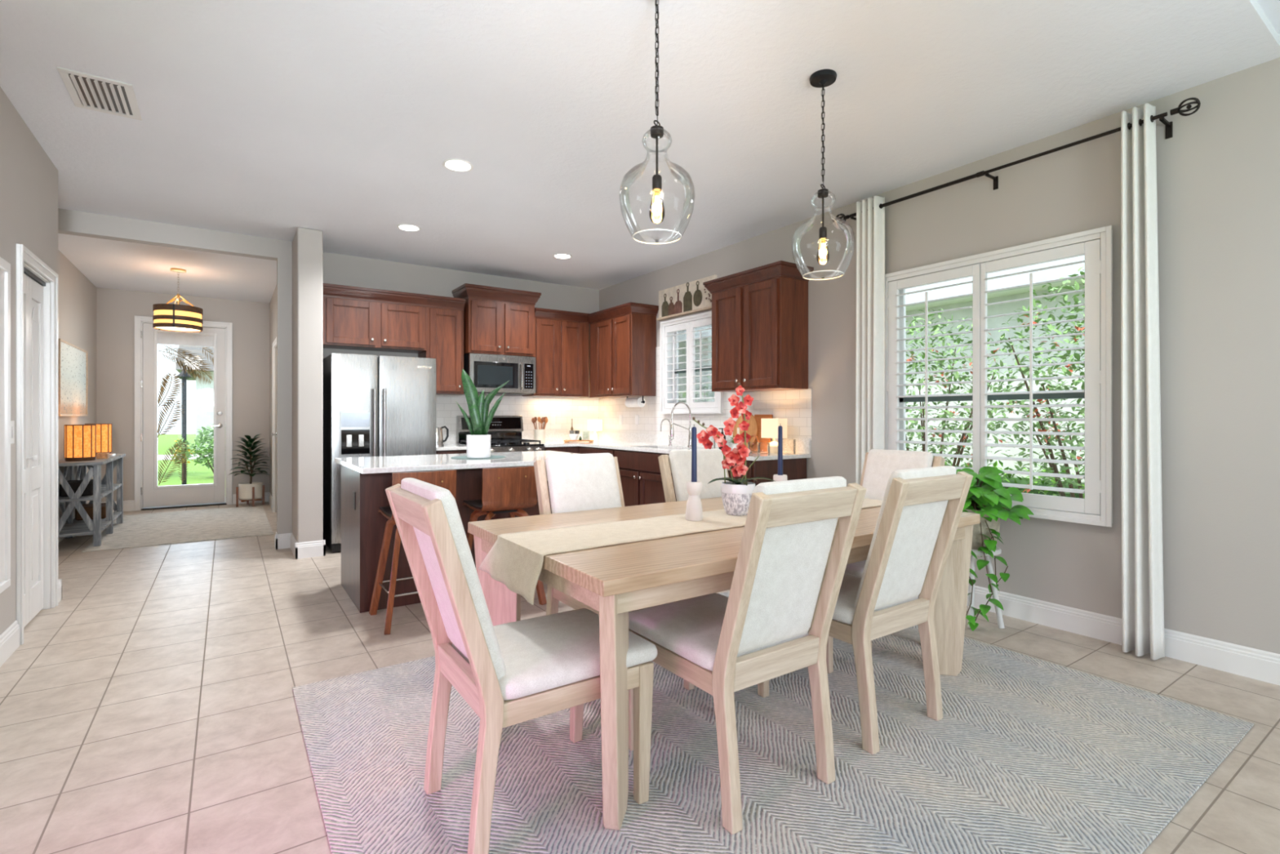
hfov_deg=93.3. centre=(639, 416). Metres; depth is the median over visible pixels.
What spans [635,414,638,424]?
wall outlet
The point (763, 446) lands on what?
cutting board
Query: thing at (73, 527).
shelf
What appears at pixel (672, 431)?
kitchen faucet
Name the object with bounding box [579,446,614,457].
base cabinet
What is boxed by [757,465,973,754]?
dining chair
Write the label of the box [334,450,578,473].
island countertop
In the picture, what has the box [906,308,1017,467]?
flowering shrub
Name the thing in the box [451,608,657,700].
seat cushion
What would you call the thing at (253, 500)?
stand
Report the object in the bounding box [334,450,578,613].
kitchen island
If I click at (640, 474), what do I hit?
base cabinet
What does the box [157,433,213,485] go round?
ground
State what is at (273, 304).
wall
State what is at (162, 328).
diffuser
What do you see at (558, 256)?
diffuser
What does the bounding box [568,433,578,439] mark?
ceramic bowl
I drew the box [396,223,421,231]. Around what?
recessed light
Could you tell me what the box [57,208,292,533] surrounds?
wall
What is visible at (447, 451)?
base cabinet
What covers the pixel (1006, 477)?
hedge
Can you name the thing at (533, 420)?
wooden spoon
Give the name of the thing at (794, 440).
glass canister
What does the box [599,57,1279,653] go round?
wall
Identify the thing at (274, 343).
door
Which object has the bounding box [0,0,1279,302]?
ceiling
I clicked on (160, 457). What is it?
driveway
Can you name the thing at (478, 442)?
snake plant
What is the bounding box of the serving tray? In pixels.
[564,440,594,442]
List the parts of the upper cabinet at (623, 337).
door, door, crown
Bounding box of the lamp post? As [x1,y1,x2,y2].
[177,365,192,484]
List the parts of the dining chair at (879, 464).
post, post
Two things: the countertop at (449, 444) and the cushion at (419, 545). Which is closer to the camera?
the cushion at (419, 545)
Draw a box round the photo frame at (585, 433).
[582,430,590,439]
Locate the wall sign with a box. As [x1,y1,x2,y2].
[656,275,717,320]
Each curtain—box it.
[855,195,884,484]
[1120,102,1164,659]
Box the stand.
[235,484,264,506]
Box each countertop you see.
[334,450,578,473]
[435,434,466,450]
[521,431,810,460]
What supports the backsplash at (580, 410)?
attached to the wall at (339, 269)
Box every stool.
[368,469,456,634]
[462,465,546,604]
[967,546,1004,628]
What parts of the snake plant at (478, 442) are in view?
pot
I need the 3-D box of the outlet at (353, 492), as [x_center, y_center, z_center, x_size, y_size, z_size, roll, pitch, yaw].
[-1.859,0.542,3.929,0.004,0.115,0.075,0,0,-34]
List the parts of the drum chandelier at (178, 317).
lamp shade, chain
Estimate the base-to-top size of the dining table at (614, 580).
0.756 m
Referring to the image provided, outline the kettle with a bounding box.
[435,426,448,446]
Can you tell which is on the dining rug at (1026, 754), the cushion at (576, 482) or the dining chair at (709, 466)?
the dining chair at (709, 466)
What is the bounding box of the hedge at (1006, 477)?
[944,458,1084,497]
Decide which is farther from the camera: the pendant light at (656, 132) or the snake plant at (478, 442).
the snake plant at (478, 442)
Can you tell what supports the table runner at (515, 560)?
on the dining table at (614, 580)
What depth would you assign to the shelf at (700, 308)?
6.29 m
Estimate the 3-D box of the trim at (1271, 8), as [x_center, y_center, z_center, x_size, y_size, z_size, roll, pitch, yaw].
[0.674,-1.738,-1.411,8.720,0.105,4.310,0,0,-34]
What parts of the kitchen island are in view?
panel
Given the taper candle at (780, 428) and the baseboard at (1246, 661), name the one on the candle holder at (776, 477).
the taper candle at (780, 428)
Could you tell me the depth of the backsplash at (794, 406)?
6.16 m
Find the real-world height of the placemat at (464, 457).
0.005 m
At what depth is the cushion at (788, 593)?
1.88 m
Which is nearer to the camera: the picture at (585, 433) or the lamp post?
the picture at (585, 433)
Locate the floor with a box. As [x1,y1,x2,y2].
[0,502,1279,853]
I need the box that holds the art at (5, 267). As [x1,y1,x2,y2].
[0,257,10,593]
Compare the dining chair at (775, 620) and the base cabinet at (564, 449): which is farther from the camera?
the base cabinet at (564, 449)
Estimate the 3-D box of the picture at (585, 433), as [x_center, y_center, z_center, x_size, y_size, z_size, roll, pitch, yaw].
[-0.654,0.222,7.309,0.064,0.085,0.002,0,0,0]
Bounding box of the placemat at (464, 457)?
[450,455,505,459]
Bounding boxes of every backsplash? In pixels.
[435,394,599,444]
[599,346,811,439]
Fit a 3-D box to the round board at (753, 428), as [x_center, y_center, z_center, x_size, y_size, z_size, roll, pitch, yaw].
[0.954,0.134,5.473,0.070,0.338,0.310,0,0,-34]
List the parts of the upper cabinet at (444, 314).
door, crown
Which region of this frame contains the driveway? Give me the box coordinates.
[157,453,213,460]
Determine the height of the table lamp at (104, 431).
0.346 m
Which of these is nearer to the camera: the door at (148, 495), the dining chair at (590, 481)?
the dining chair at (590, 481)
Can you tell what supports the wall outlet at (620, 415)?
attached to the wall at (1218, 172)
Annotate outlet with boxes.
[352,491,355,509]
[550,414,555,424]
[618,414,622,424]
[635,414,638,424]
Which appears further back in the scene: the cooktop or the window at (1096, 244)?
the cooktop
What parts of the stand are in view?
leg, leg, leg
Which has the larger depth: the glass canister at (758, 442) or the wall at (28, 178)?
the glass canister at (758, 442)
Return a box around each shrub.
[167,437,195,465]
[186,424,213,473]
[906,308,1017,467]
[987,266,1084,498]
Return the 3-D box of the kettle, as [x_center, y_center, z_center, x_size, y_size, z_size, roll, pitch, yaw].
[-2.108,0.197,6.300,0.184,0.211,0.149,0,0,-2]
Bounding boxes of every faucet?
[670,401,691,447]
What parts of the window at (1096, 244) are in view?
sash frame, tilt rod, shutter panel, sash rail, tilt rod, shutter panel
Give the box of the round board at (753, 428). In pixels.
[733,414,758,448]
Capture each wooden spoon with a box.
[532,418,536,429]
[541,417,544,429]
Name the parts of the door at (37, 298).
handle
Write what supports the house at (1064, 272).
on the ground
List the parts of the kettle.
handle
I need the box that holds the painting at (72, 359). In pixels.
[57,338,87,416]
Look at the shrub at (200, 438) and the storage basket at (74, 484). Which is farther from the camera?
the shrub at (200, 438)
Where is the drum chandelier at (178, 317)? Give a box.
[152,267,202,332]
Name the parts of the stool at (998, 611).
leg, stool seat, leg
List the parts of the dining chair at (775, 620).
leg, rail, post, rail, rail, post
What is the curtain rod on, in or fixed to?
attached to the wall at (1218, 172)
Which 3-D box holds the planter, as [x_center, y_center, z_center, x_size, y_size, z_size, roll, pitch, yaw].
[2.005,0.657,3.623,0.276,0.235,0.276,0,0,-34]
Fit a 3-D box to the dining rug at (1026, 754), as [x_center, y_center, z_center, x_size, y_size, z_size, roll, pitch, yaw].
[0.435,1.214,2.545,3.110,0.012,2.512,0,0,-34]
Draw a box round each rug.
[82,505,273,551]
[292,591,1253,853]
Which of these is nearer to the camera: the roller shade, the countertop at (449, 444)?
the countertop at (449, 444)
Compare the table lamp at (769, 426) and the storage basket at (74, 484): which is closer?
the table lamp at (769, 426)
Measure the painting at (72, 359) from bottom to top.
0.750 m
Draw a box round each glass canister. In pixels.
[747,441,758,453]
[758,442,769,453]
[783,439,795,453]
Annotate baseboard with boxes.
[0,492,272,666]
[274,531,325,559]
[966,583,1279,685]
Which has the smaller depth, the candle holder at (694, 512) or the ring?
the candle holder at (694, 512)
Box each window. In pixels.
[660,311,723,413]
[884,225,1112,527]
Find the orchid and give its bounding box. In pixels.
[692,382,775,515]
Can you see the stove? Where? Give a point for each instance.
(505, 431)
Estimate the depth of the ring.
5.27 m
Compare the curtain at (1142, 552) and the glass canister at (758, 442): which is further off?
the glass canister at (758, 442)
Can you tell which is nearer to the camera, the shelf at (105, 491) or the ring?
the ring
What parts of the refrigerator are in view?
door, dispenser panel, handle, handle, door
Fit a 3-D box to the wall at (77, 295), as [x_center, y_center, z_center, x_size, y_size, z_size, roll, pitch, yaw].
[-5.663,-0.210,5.728,0.153,2.860,4.830,0,0,-34]
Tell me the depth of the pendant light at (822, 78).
2.92 m
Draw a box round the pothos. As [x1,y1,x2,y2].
[946,466,1034,631]
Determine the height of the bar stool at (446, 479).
0.907 m
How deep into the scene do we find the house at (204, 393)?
23.57 m
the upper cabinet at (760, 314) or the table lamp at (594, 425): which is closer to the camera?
the upper cabinet at (760, 314)
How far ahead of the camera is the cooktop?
6.51 m
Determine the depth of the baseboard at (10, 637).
3.18 m
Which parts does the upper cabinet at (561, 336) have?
door, crown, door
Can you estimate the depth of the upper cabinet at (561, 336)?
7.11 m
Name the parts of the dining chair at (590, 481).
post, rail, post, leg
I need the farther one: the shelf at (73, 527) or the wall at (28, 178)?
the shelf at (73, 527)
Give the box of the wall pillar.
[292,226,323,542]
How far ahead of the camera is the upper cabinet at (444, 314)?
6.35 m
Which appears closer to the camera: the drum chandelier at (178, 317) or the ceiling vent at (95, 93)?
the ceiling vent at (95, 93)
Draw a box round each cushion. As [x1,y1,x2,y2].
[400,477,506,679]
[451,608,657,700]
[545,453,621,513]
[628,592,809,671]
[668,448,728,501]
[737,475,846,654]
[822,569,919,624]
[844,560,866,577]
[854,465,956,609]
[862,448,933,500]
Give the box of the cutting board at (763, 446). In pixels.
[751,414,773,451]
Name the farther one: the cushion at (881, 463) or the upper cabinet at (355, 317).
the upper cabinet at (355, 317)
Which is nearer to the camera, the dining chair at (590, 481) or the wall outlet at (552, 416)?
the dining chair at (590, 481)
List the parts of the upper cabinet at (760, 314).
door, crown, door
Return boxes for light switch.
[10,420,14,444]
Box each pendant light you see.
[618,0,694,244]
[791,69,855,279]
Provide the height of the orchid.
0.605 m
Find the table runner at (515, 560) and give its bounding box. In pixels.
[478,497,882,604]
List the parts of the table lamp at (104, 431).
lamp shade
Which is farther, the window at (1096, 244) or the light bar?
the light bar
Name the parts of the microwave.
door glass, handle, control panel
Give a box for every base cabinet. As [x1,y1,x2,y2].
[435,449,466,454]
[544,446,579,453]
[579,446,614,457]
[614,448,669,506]
[671,457,806,501]
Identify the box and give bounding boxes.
[96,452,109,458]
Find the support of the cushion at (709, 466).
on the dining chair at (709, 466)
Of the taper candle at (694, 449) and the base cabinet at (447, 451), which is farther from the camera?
the base cabinet at (447, 451)
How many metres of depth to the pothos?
3.48 m
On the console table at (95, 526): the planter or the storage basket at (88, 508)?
the storage basket at (88, 508)
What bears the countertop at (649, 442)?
on the base cabinet at (583, 450)
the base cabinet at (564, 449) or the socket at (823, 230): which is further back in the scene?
the base cabinet at (564, 449)
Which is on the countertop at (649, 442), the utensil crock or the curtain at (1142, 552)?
the utensil crock
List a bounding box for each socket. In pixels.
[652,174,662,191]
[818,195,826,239]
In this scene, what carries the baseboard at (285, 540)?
attached to the wall pillar
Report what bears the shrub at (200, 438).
on the ground
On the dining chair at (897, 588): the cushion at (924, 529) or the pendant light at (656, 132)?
the cushion at (924, 529)
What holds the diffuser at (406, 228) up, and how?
attached to the recessed light at (411, 228)
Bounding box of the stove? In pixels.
[456,415,544,452]
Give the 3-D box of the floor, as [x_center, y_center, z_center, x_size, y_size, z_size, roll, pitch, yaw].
[-2.117,1.280,2.672,8.720,0.120,14.200,0,0,-34]
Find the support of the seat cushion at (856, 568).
on the dining chair at (879, 464)
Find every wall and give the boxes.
[0,86,57,635]
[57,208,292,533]
[57,249,96,521]
[96,287,269,502]
[269,284,276,512]
[323,252,599,397]
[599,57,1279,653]
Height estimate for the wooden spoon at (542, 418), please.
0.283 m
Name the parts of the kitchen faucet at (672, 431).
support arm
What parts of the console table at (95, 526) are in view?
leg, leg, leg, leg, leg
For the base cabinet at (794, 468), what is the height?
0.885 m
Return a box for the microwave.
[463,353,535,395]
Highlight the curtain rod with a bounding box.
[835,97,1200,221]
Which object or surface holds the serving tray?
on the countertop at (649, 442)
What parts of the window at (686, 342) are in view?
sill, tilt rod, shutter panel, sash rail, sash frame, pane, tilt rod, shutter panel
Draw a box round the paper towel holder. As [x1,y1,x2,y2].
[624,395,645,407]
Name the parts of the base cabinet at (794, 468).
drawer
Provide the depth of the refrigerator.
5.58 m
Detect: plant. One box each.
[228,434,271,499]
[456,368,509,457]
[728,435,737,448]
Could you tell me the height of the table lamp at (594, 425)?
0.270 m
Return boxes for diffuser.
[156,326,199,331]
[399,225,418,231]
[445,160,470,170]
[555,254,569,258]
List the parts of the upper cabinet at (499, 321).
door, crown, door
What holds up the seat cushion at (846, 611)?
on the dining chair at (897, 588)
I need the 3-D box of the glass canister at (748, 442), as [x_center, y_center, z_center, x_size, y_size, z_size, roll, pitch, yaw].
[0.957,0.257,5.087,0.094,0.090,0.094,0,0,-34]
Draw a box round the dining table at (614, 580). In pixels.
[467,497,980,830]
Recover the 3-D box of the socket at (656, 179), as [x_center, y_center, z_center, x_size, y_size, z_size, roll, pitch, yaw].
[0.064,-0.880,2.272,0.036,0.054,0.036,0,0,-34]
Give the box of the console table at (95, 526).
[57,453,125,546]
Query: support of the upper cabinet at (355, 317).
attached to the wall at (339, 269)
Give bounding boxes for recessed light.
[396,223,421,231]
[442,159,473,172]
[552,253,572,258]
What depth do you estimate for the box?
6.07 m
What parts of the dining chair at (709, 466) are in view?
post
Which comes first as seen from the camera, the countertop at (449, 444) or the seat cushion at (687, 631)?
the seat cushion at (687, 631)
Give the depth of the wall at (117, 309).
7.97 m
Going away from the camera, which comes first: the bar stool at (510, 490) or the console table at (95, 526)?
the bar stool at (510, 490)
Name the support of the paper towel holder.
attached to the upper cabinet at (623, 337)
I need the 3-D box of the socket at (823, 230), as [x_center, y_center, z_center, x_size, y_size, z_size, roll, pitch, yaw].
[0.882,-0.964,2.910,0.036,0.212,0.036,0,0,-34]
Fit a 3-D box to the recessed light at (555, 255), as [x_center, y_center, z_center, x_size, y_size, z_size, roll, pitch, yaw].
[-0.790,-1.637,6.158,0.196,0.007,0.196,0,0,-34]
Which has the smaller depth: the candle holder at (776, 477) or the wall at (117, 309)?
the candle holder at (776, 477)
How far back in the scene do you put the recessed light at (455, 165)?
3.93 m
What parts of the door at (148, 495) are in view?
glass frame, handle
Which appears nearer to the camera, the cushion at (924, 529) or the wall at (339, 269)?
the cushion at (924, 529)
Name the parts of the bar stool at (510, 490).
leg, leg, swivel plate, leg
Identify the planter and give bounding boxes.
[964,509,999,549]
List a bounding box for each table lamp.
[64,424,96,461]
[84,423,112,453]
[587,419,602,440]
[760,417,786,453]
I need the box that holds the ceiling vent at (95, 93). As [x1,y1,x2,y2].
[56,66,142,120]
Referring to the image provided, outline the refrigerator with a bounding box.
[323,352,435,551]
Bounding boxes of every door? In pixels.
[16,243,57,644]
[134,315,232,511]
[271,337,276,512]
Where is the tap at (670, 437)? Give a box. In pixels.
[660,418,673,445]
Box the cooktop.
[457,442,544,447]
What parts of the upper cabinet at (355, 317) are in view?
door, crown, door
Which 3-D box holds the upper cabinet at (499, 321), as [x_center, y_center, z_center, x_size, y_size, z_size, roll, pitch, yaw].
[-1.607,-1.045,6.781,0.870,0.720,0.460,0,0,-34]
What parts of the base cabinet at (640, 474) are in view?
door, drawer, door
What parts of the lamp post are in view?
post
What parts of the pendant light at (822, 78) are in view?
cord, chain, bulb, lamp shade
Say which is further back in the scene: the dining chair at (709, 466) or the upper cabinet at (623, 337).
the upper cabinet at (623, 337)
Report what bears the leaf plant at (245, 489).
on the stand
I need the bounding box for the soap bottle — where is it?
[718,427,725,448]
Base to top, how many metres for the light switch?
0.120 m
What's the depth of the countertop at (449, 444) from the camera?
6.25 m
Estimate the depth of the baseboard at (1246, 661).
3.08 m
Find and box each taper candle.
[691,424,697,481]
[777,425,782,475]
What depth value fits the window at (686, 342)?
6.30 m
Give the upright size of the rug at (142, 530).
0.008 m
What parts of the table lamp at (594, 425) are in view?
lamp shade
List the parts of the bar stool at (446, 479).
leg, leg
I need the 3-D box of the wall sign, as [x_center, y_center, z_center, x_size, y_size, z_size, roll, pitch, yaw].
[0.470,-1.228,6.286,0.060,0.326,0.930,0,0,-34]
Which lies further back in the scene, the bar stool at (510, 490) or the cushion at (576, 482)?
the bar stool at (510, 490)
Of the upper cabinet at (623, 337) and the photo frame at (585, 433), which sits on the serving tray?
the photo frame at (585, 433)
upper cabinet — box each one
[323,283,427,353]
[417,294,465,395]
[451,283,541,356]
[522,307,589,397]
[587,302,658,398]
[702,260,813,392]
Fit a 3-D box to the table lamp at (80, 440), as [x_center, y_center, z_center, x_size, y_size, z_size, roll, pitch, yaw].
[-5.401,0.247,5.829,0.228,0.346,0.228,0,0,-34]
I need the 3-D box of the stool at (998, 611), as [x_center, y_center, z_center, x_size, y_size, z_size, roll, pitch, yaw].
[2.005,0.999,3.605,0.301,0.448,0.311,0,0,-34]
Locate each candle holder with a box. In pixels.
[685,480,702,520]
[773,474,787,481]
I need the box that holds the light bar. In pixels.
[533,395,579,398]
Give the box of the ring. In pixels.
[747,434,759,451]
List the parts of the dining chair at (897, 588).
leg, leg, rail, post, rail, rail, post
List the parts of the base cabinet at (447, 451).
drawer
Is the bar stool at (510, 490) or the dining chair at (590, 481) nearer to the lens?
the dining chair at (590, 481)
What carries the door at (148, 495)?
in the wall at (117, 309)
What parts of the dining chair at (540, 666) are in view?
rail, post, rail, post, rail, leg, leg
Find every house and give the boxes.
[175,345,213,451]
[906,254,1084,482]
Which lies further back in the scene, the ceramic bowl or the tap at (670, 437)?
the ceramic bowl
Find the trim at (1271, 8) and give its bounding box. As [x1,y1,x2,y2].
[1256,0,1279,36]
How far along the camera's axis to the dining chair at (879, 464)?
3.40 m
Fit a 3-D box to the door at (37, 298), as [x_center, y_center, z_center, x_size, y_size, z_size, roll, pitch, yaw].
[-3.772,0.070,3.406,0.576,2.300,0.880,0,0,-34]
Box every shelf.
[57,483,121,502]
[57,511,121,537]
[656,306,711,320]
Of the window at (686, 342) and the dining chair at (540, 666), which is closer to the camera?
the dining chair at (540, 666)
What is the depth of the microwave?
6.60 m
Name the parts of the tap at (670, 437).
spout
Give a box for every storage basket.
[59,479,93,497]
[75,502,106,519]
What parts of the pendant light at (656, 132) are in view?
socket stem, lamp shade, cord, bulb, chain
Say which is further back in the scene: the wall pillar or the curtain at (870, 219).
the wall pillar
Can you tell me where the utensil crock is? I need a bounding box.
[533,429,545,443]
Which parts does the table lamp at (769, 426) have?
lamp shade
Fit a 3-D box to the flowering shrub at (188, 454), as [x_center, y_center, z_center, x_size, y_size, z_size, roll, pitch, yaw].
[-7.812,0.596,10.297,0.401,0.486,0.418,0,0,-34]
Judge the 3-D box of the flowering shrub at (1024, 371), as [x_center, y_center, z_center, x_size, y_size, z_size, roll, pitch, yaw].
[3.748,0.054,4.976,1.564,2.607,1.632,0,0,-4]
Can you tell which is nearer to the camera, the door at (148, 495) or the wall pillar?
the wall pillar
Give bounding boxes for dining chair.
[385,477,657,853]
[533,453,694,689]
[628,475,866,834]
[657,448,730,590]
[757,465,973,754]
[844,448,945,650]
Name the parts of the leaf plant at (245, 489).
pot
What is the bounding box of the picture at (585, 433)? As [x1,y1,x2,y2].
[583,431,588,439]
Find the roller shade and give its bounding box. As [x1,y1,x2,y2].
[157,332,213,346]
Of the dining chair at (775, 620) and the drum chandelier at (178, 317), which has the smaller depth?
the dining chair at (775, 620)

